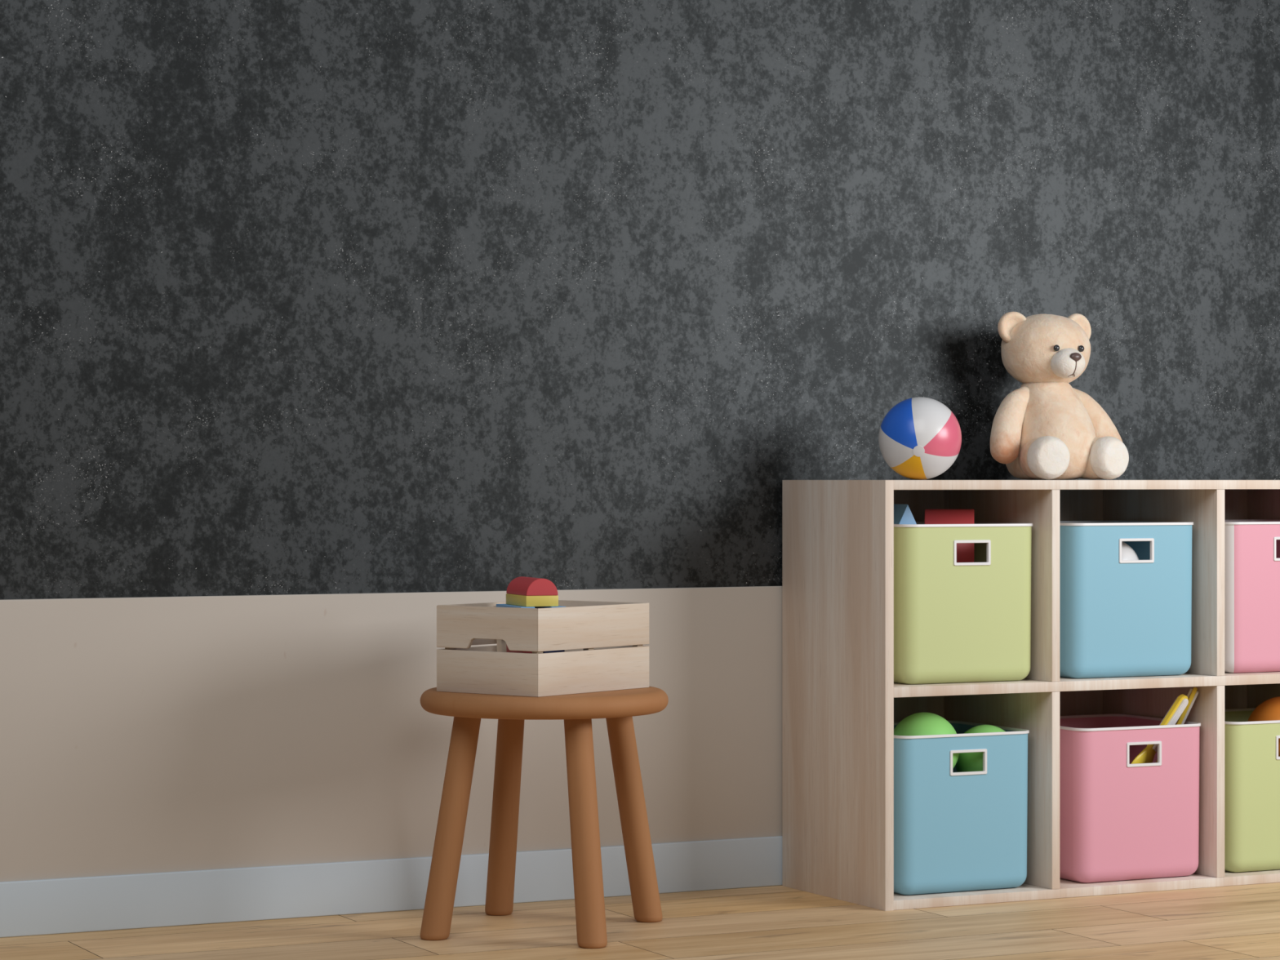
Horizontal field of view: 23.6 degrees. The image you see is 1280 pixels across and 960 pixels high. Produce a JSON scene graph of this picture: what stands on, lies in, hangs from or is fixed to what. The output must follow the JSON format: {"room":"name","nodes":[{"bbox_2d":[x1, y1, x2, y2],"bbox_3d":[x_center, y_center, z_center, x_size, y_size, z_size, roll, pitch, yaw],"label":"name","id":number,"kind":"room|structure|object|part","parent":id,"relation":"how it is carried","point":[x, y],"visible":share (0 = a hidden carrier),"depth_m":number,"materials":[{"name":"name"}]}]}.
{"room":"children's room","nodes":[
{"label":"children's room","id":0,"kind":"room"},
{"bbox_2d":[0,0,1279,599],"bbox_3d":[-0.589,-0.800,5.695,11.000,3.200,0.120,0,0,-26],"label":"wall","id":1,"kind":"structure","parent":0,"point":[296,296],"depth_m":5.85,"materials":[{"name":"black paint"}]},
{"bbox_2d":[0,586,782,881],"bbox_3d":[-0.561,0.480,5.639,11.000,0.540,0.007,0,0,-26],"label":"wainscoting","id":2,"kind":"structure","parent":1,"relation":"attached to","point":[148,735],"depth_m":5.61,"materials":[{"name":"beige paint"}]},
{"bbox_2d":[0,835,782,937],"bbox_3d":[-0.559,0.751,5.636,11.000,0.097,0.012,0,0,-26],"label":"baseboard","id":3,"kind":"structure","parent":1,"relation":"attached to","point":[28,908],"depth_m":5.62,"materials":[{"name":"grey paint"}]},
{"bbox_2d":[0,882,1279,959],"bbox_3d":[0.816,0.830,2.859,13.200,0.060,6.400,0,0,-26],"label":"floor","id":4,"kind":"structure","parent":0,"point":[1238,922],"depth_m":5.43,"materials":[{"name":"brown wood"}]},
{"bbox_2d":[420,686,668,948],"bbox_3d":[-0.170,0.586,5.449,0.441,0.428,0.441,0,0,3],"label":"stool","id":5,"kind":"object","parent":4,"relation":"on","point":[618,707],"visible":0.91,"depth_m":5.34,"materials":[{"name":"brown wood"}]},
{"bbox_3d":[-0.330,0.603,5.359,0.115,0.394,0.053,0,0,-26],"label":"leg","id":6,"kind":"part","parent":5,"relation":"part of","materials":[{"name":"brown wood"}]},
{"bbox_3d":[-0.246,0.603,5.616,0.052,0.394,0.115,0,0,-26],"label":"leg","id":7,"kind":"part","parent":5,"relation":"part of","materials":[{"name":"brown wood"}]},
{"bbox_2d":[436,600,648,697],"bbox_3d":[-0.171,0.296,5.442,0.232,0.152,0.313,0,0,38],"label":"wooden crate","id":8,"kind":"object","parent":5,"relation":"on","point":[597,638],"visible":0.96,"depth_m":5.34,"materials":[{"name":"brown wood"}]},
{"bbox_3d":[-0.248,0.294,5.502,0.012,0.140,0.016,0,0,38],"label":"post","id":9,"kind":"part","parent":8,"relation":"part of","materials":[{"name":"brown wood"}]},
{"bbox_2d":[506,644,532,653],"bbox_3d":[-0.203,0.314,5.390,0.038,0.101,0.093,0,0,-20],"label":"block","id":10,"kind":"object","parent":8,"relation":"in","point":[507,648],"visible":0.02,"depth_m":5.37,"materials":[{"name":"red paint"}]},
{"bbox_2d":[496,604,564,608],"bbox_3d":[-0.193,0.242,5.418,0.083,0.042,0.146,0,0,-20],"label":"block","id":11,"kind":"object","parent":10,"relation":"on","point":[497,605],"visible":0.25,"depth_m":5.39,"materials":[{"name":"blue paint"}]},
{"bbox_2d":[506,593,558,606],"bbox_3d":[-0.191,0.212,5.411,0.060,0.019,0.118,0,0,-20],"label":"rectangular block","id":12,"kind":"object","parent":11,"relation":"on","point":[511,599],"visible":0.86,"depth_m":5.36,"materials":[{"name":"yellow paint"}]},
{"bbox_2d":[506,576,558,595],"bbox_3d":[-0.191,0.187,5.411,0.058,0.030,0.117,0,0,-20],"label":"block","id":13,"kind":"object","parent":12,"relation":"on","point":[522,585],"visible":1,"depth_m":5.36,"materials":[{"name":"red paint"}]},
{"bbox_3d":[-0.176,0.294,5.269,0.012,0.140,0.016,0,0,38],"label":"post","id":14,"kind":"part","parent":8,"relation":"part of","materials":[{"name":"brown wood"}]},
{"bbox_2d":[542,649,564,653],"bbox_3d":[-0.165,0.314,5.404,0.037,0.101,0.093,0,0,-20],"label":"block","id":15,"kind":"object","parent":8,"relation":"in","point":[561,651],"visible":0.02,"depth_m":5.36,"materials":[{"name":"blue paint"}]},
{"bbox_3d":[-0.170,0.391,5.449,0.441,0.038,0.441,0,0,-26],"label":"seat","id":16,"kind":"part","parent":5,"relation":"part of","materials":[{"name":"brown wood"}]},
{"bbox_3d":[-0.096,0.603,5.281,0.052,0.394,0.115,0,0,-26],"label":"leg","id":17,"kind":"part","parent":5,"relation":"part of","materials":[{"name":"brown wood"}]},
{"bbox_3d":[-0.013,0.603,5.543,0.115,0.394,0.055,0,0,-26],"label":"leg","id":18,"kind":"part","parent":5,"relation":"part of","materials":[{"name":"brown wood"}]},
{"bbox_2d":[782,480,1279,911],"bbox_3d":[0.882,0.400,6.118,1.148,0.800,0.394,0,0,-26],"label":"storage shelf","id":19,"kind":"object","parent":4,"relation":"on","point":[842,701],"visible":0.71,"depth_m":5.92,"materials":[{"name":"brown wood"}]},
{"bbox_3d":[0.376,0.400,5.867,0.018,0.800,0.394,0,0,-26],"label":"panel","id":20,"kind":"part","parent":19,"relation":"part of","materials":[{"name":"brown wood"}]},
{"bbox_2d":[878,396,961,479],"bbox_3d":[0.537,-0.080,5.879,0.159,0.159,0.159,0,0,-26],"label":"beach ball","id":21,"kind":"object","parent":19,"relation":"on","point":[920,437],"visible":1,"depth_m":5.82,"materials":[{"name":"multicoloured plastic"}]},
{"bbox_2d":[893,720,1029,894],"bbox_3d":[0.558,0.631,5.929,0.300,0.302,0.292,0,0,-26],"label":"storage bin","id":22,"kind":"object","parent":19,"relation":"in","point":[954,831],"visible":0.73,"depth_m":5.79,"materials":[{"name":"blue"}]},
{"bbox_2d":[893,712,959,768],"bbox_3d":[0.542,0.510,5.843,0.134,0.134,0.134,0,0,-26],"label":"ball","id":23,"kind":"object","parent":22,"relation":"in","point":[918,723],"visible":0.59,"depth_m":5.80,"materials":[{"name":"green plastic"}]},
{"bbox_3d":[0.621,0.534,5.802,0.082,0.048,0.007,0,0,-26],"label":"handle frame","id":24,"kind":"part","parent":22,"relation":"part of","materials":[{"name":"white plastic"}]},
{"bbox_2d":[955,724,1004,772],"bbox_3d":[0.666,0.533,5.898,0.124,0.124,0.124,0,0,-26],"label":"ball","id":25,"kind":"object","parent":22,"relation":"in","point":[966,762],"visible":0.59,"depth_m":5.86,"materials":[{"name":"green plastic"}]},
{"bbox_2d":[893,521,1032,684],"bbox_3d":[0.565,0.234,5.933,0.300,0.302,0.292,0,0,-26],"label":"storage bin","id":26,"kind":"object","parent":19,"relation":"on","point":[954,622],"visible":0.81,"depth_m":5.79,"materials":[{"name":"green plastic"}]},
{"bbox_2d":[956,542,973,562],"bbox_3d":[0.600,0.244,5.955,0.055,0.273,0.100,0,0,-26],"label":"block","id":27,"kind":"object","parent":26,"relation":"in","point":[965,551],"visible":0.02,"depth_m":5.91,"materials":[{"name":"red paint"}]},
{"bbox_2d":[924,509,974,524],"bbox_3d":[0.600,0.082,5.944,0.095,0.050,0.100,0,0,7],"label":"block","id":28,"kind":"object","parent":27,"relation":"on","point":[931,516],"visible":0.67,"depth_m":5.91,"materials":[{"name":"red paint"}]},
{"bbox_3d":[0.628,0.138,5.805,0.082,0.048,0.007,0,0,-26],"label":"handle frame","id":29,"kind":"part","parent":26,"relation":"part of","materials":[{"name":"white plastic"}]},
{"bbox_3d":[0.497,0.248,5.895,0.065,0.265,0.085,0,0,-23],"label":"block","id":30,"kind":"object","parent":26,"relation":"in","visible":0},
{"bbox_2d":[893,503,916,524],"bbox_3d":[0.494,0.080,5.897,0.068,0.068,0.090,0,0,-23],"label":"block","id":31,"kind":"object","parent":30,"relation":"on","point":[903,514],"visible":0.2,"depth_m":5.86,"materials":[{"name":"blue paint"}]},
{"bbox_2d":[990,311,1128,479],"bbox_3d":[0.831,-0.168,6.139,0.309,0.336,0.224,0,0,-26],"label":"teddy bear","id":32,"kind":"object","parent":19,"relation":"on","point":[1046,428],"visible":1,"depth_m":6.09},
{"bbox_3d":[0.739,-0.110,6.106,0.061,0.155,0.132,0,0,33],"label":"arm","id":33,"kind":"part","parent":32,"relation":"part of"},
{"bbox_3d":[0.795,-0.043,6.083,0.085,0.085,0.140,0,0,-6],"label":"leg","id":34,"kind":"part","parent":32,"relation":"part of","materials":[{"name":"beige fabric"}]},
{"bbox_3d":[0.897,-0.043,6.135,0.085,0.085,0.139,0,0,-44],"label":"leg","id":35,"kind":"part","parent":32,"relation":"part of","materials":[{"name":"beige fabric"}]},
{"bbox_3d":[0.913,-0.109,6.192,0.131,0.155,0.060,0,0,5],"label":"arm","id":36,"kind":"part","parent":32,"relation":"part of"},
{"bbox_3d":[0.796,0.400,6.292,1.111,0.763,0.005,0,0,-26],"label":"panel","id":37,"kind":"part","parent":19,"relation":"part of","materials":[{"name":"brown wood"}]},
{"bbox_3d":[0.882,0.009,6.118,1.111,0.018,0.393,0,0,-26],"label":"panel","id":38,"kind":"part","parent":19,"relation":"part of","materials":[{"name":"brown wood"}]},
{"bbox_3d":[0.882,0.791,6.118,1.111,0.018,0.393,0,0,-26],"label":"panel","id":39,"kind":"part","parent":19,"relation":"part of","materials":[{"name":"brown wood"}]},
{"bbox_2d":[1059,520,1193,678],"bbox_3d":[0.904,0.234,6.103,0.300,0.302,0.292,0,0,-26],"label":"storage bin","id":40,"kind":"object","parent":19,"relation":"on","point":[1118,617],"visible":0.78,"depth_m":5.96,"materials":[{"name":"blue"}]},
{"bbox_2d":[1121,541,1138,559],"bbox_3d":[0.923,0.177,6.025,0.123,0.123,0.123,0,0,-26],"label":"ball","id":41,"kind":"object","parent":40,"relation":"in","point":[1127,552],"visible":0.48,"depth_m":5.99,"materials":[{"name":"white plastic"}]},
{"bbox_3d":[0.967,0.138,5.975,0.082,0.048,0.007,0,0,-26],"label":"handle frame","id":42,"kind":"part","parent":40,"relation":"part of","materials":[{"name":"white plastic"}]},
{"bbox_2d":[1059,713,1200,883],"bbox_3d":[0.919,0.631,6.103,0.300,0.302,0.292,0,0,-26],"label":"storage bin","id":43,"kind":"object","parent":19,"relation":"in","point":[1120,820],"visible":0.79,"depth_m":5.97,"materials":[{"name":"pink plastic"}]},
{"bbox_3d":[0.982,0.534,5.975,0.082,0.048,0.007,0,0,-26],"label":"handle frame","id":44,"kind":"part","parent":43,"relation":"part of","materials":[{"name":"white plastic"}]},
{"bbox_2d":[1130,693,1188,764],"bbox_3d":[1.004,0.530,6.032,0.158,0.217,0.042,0,0,-15],"label":"toy spade","id":45,"kind":"object","parent":43,"relation":"in","point":[1147,754],"visible":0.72,"depth_m":6.03,"materials":[{"name":"yellow plastic"}]},
{"bbox_3d":[0.976,0.576,6.024,0.016,0.139,0.069,28,-8,42],"label":"blade","id":46,"kind":"part","parent":45,"relation":"part of","materials":[{"name":"yellow plastic"}]},
{"bbox_2d":[1155,687,1198,762],"bbox_3d":[1.043,0.530,6.084,0.123,0.240,0.064,0,0,40],"label":"toy spade","id":47,"kind":"object","parent":43,"relation":"in","point":[1193,694],"visible":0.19,"depth_m":6.06,"materials":[{"name":"yellow plastic"}]},
{"bbox_2d":[1224,707,1279,872],"bbox_3d":[1.242,0.631,6.263,0.300,0.302,0.292,0,0,-26],"label":"storage bin","id":48,"kind":"object","parent":19,"relation":"on","point":[1251,758],"visible":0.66,"depth_m":6.09,"materials":[{"name":"green plastic"}]},
{"bbox_2d":[1247,696,1279,756],"bbox_3d":[1.309,0.517,6.228,0.154,0.154,0.154,0,0,-26],"label":"ball","id":49,"kind":"object","parent":48,"relation":"in","point":[1269,709],"visible":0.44,"depth_m":6.19,"materials":[{"name":"orange plastic"}]},
{"bbox_3d":[1.305,0.534,6.135,0.082,0.048,0.007,0,0,-26],"label":"handle frame","id":50,"kind":"part","parent":48,"relation":"part of","materials":[{"name":"white plastic"}]},
{"bbox_2d":[1224,519,1279,673],"bbox_3d":[1.239,0.234,6.269,0.300,0.302,0.292,0,0,-26],"label":"storage bin","id":51,"kind":"object","parent":19,"relation":"on","point":[1251,546],"visible":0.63,"depth_m":6.10,"materials":[{"name":"pink plastic"}]},
{"bbox_3d":[1.302,0.138,6.141,0.082,0.048,0.007,0,0,-26],"label":"handle frame","id":52,"kind":"part","parent":51,"relation":"part of","materials":[{"name":"white plastic"}]},
{"bbox_3d":[1.388,0.400,6.369,0.018,0.800,0.394,0,0,-26],"label":"panel","id":53,"kind":"part","parent":19,"relation":"part of","materials":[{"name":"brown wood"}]}
]}

